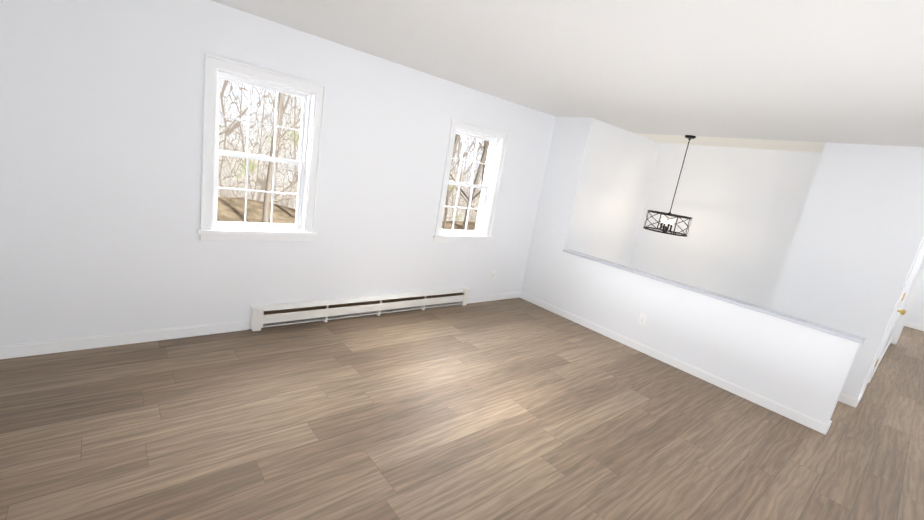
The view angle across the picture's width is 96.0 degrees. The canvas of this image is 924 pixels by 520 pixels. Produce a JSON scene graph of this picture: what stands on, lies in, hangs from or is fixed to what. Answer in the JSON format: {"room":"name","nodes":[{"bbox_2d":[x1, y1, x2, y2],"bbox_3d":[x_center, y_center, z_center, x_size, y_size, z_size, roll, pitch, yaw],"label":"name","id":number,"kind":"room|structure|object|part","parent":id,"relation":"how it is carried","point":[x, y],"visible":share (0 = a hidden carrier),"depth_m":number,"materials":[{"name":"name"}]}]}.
{"room":"empty living room","nodes":[
{"label":"empty living room","id":0,"kind":"room"},
{"bbox_2d":[0,297,923,519],"bbox_3d":[3.861,1.574,3.841,13.600,0.200,7.744,-2,16,-41],"label":"floor","id":1,"kind":"structure","parent":0,"point":[519,408],"depth_m":2.64,"materials":[{"name":"brown wood"}]},
{"bbox_2d":[0,0,923,424],"bbox_3d":[3.964,0.953,3.704,13.600,3.790,7.744,-2,16,-41],"label":"wall","id":2,"kind":"structure","parent":0,"point":[100,146],"depth_m":3.79,"materials":[{"name":"white paint"}]},
{"bbox_2d":[0,320,248,358],"bbox_3d":[-2.622,0.572,2.840,2.140,0.090,0.012,-2,16,-41],"label":"baseboard","id":3,"kind":"structure","parent":2,"relation":"attached to","point":[44,347],"depth_m":2.96,"materials":[{"name":"white paint"}]},
{"bbox_2d":[197,53,326,241],"bbox_3d":[-1.600,-0.814,3.341,0.900,1.320,0.250,-2,16,-41],"label":"window","id":4,"kind":"structure","parent":2,"relation":"in","point":[255,152],"depth_m":3.30,"materials":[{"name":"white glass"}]},
{"bbox_3d":[-1.625,-0.826,3.370,0.692,1.148,0.090,-2,16,-41],"label":"window sash","id":5,"kind":"part","parent":4,"relation":"part of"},
{"bbox_2d":[250,288,469,330],"bbox_3d":[-0.858,0.474,4.314,2.440,0.206,0.069,-2,16,-41],"label":"heater","id":6,"kind":"object","parent":2,"relation":"attached to","point":[261,316],"visible":1,"depth_m":4.07,"materials":[{"name":"white metal"}]},
{"bbox_2d":[433,118,509,242],"bbox_3d":[0.064,-0.858,4.787,0.900,1.320,0.250,-2,16,-41],"label":"window","id":7,"kind":"structure","parent":2,"relation":"in","point":[466,178],"depth_m":4.86,"materials":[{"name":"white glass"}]},
{"bbox_3d":[0.039,-0.871,4.816,0.692,1.148,0.090,-2,16,-41],"label":"window sash","id":8,"kind":"part","parent":7,"relation":"part of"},
{"bbox_2d":[491,271,495,279],"bbox_3d":[0.407,0.198,5.366,0.070,0.114,0.008,-2,16,-41],"label":"outlet","id":9,"kind":"object","parent":2,"relation":"attached to","point":[492,275],"visible":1,"depth_m":5.36,"materials":[{"name":"white plastic"}]},
{"bbox_2d":[467,291,519,303],"bbox_3d":[0.425,0.491,5.484,1.010,0.090,0.015,-2,16,-41],"label":"baseboard","id":10,"kind":"structure","parent":2,"relation":"attached to","point":[491,297],"depth_m":5.47,"materials":[{"name":"white paint"}]},
{"bbox_2d":[638,313,646,324],"bbox_3d":[1.958,0.643,4.517,0.008,0.114,0.070,-2,16,-41],"label":"outlet","id":11,"kind":"object","parent":2,"relation":"attached to","point":[642,318],"visible":1,"depth_m":4.51,"materials":[{"name":"white plastic"}]},
{"bbox_2d":[520,291,830,434],"bbox_3d":[1.889,0.928,4.604,0.013,0.090,3.386,-2,16,-41],"label":"baseboard","id":12,"kind":"structure","parent":2,"relation":"attached to","point":[783,410],"depth_m":4.12,"materials":[{"name":"white paint"}]},
{"bbox_2d":[563,249,865,343],"bbox_3d":[2.237,0.254,4.283,0.156,0.026,2.848,-2,16,-41],"label":"trim","id":13,"kind":"structure","parent":2,"relation":"on","point":[826,329],"depth_m":3.89,"materials":[{"name":"grey paint"}]},
{"bbox_2d":[838,393,859,406],"bbox_3d":[3.628,1.309,4.184,0.013,0.090,0.523,-2,16,-41],"label":"baseboard","id":14,"kind":"structure","parent":2,"relation":"attached to","point":[846,399],"depth_m":4.04,"materials":[{"name":"white paint"}]},
{"bbox_2d":[873,338,891,374],"bbox_3d":[5.806,1.323,5.748,2.955,0.090,0.013,-2,16,-41],"label":"baseboard","id":15,"kind":"structure","parent":2,"relation":"attached to","point":[882,355],"depth_m":5.71,"materials":[{"name":"white paint"}]},
{"bbox_2d":[860,239,923,399],"bbox_3d":[4.476,0.380,4.317,0.890,2.095,0.137,-2,16,-41],"label":"door frame","id":16,"kind":"structure","parent":2,"relation":"attached to","point":[918,257],"depth_m":4.13,"materials":[{"name":"white paint"}]},
{"bbox_2d":[891,259,923,343],"bbox_3d":[7.380,0.434,6.241,0.137,2.095,0.830,-2,16,-41],"label":"door","id":17,"kind":"structure","parent":2,"relation":"attached to","point":[908,304],"depth_m":6.55,"materials":[{"name":"white paint"}]},
{"bbox_2d":[874,293,905,366],"bbox_3d":[4.520,0.429,4.272,0.736,2.018,0.108,-2,16,-41],"label":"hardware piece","id":18,"kind":"structure","parent":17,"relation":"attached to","point":[902,312],"depth_m":4.08,"materials":[{"name":"gold metal"}]},
{"bbox_3d":[4.296,0.504,4.078,0.064,0.064,0.073,-2,16,-41],"label":"knob","id":19,"kind":"part","parent":18,"relation":"part of","materials":[{"name":"gold metal"}]},
{"bbox_2d":[904,322,923,330],"bbox_3d":[8.446,1.127,8.606,0.012,0.090,2.750,-2,16,-41],"label":"baseboard","id":20,"kind":"structure","parent":2,"relation":"attached to","point":[915,326],"depth_m":8.14,"materials":[{"name":"white paint"}]},
{"bbox_2d":[211,0,923,152],"bbox_3d":[4.278,-0.946,3.283,13.600,0.150,7.744,-2,16,-41],"label":"ceiling","id":21,"kind":"structure","parent":0,"point":[814,76],"depth_m":2.62,"materials":[{"name":"paint"}]},
{"bbox_2d":[643,135,695,236],"bbox_3d":[2.689,-0.929,5.205,0.524,1.210,0.524,-2,16,-41],"label":"chandelier","id":22,"kind":"object","parent":21,"relation":"hanging from","point":[689,138],"visible":1,"depth_m":5.22,"materials":[{"name":"black metal"}]},
{"label":"outside","id":23,"kind":"structure","parent":0,"visible":0},
{"bbox_2d":[217,197,475,229],"bbox_3d":[0.499,0.194,13.467,46.000,1.841,10.700,-2,16,-41],"label":"ground","id":24,"kind":"structure","parent":23,"point":[230,214],"depth_m":12.96,"materials":[{"name":"brown soil"}]},
{"bbox_2d":[219,82,489,229],"bbox_3d":[-0.954,-6.869,10.269,22.469,16.258,14.452,-2,16,-41],"label":"trunks","id":25,"kind":"object","parent":24,"relation":"on","point":[268,198],"depth_m":7.77,"materials":[{"name":"brown plant"}]},
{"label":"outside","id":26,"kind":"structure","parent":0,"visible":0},
{"bbox_2d":[218,79,488,221],"bbox_3d":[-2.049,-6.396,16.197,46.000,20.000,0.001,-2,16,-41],"label":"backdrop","id":27,"kind":"structure","parent":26,"point":[256,174],"depth_m":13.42,"materials":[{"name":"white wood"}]}
]}

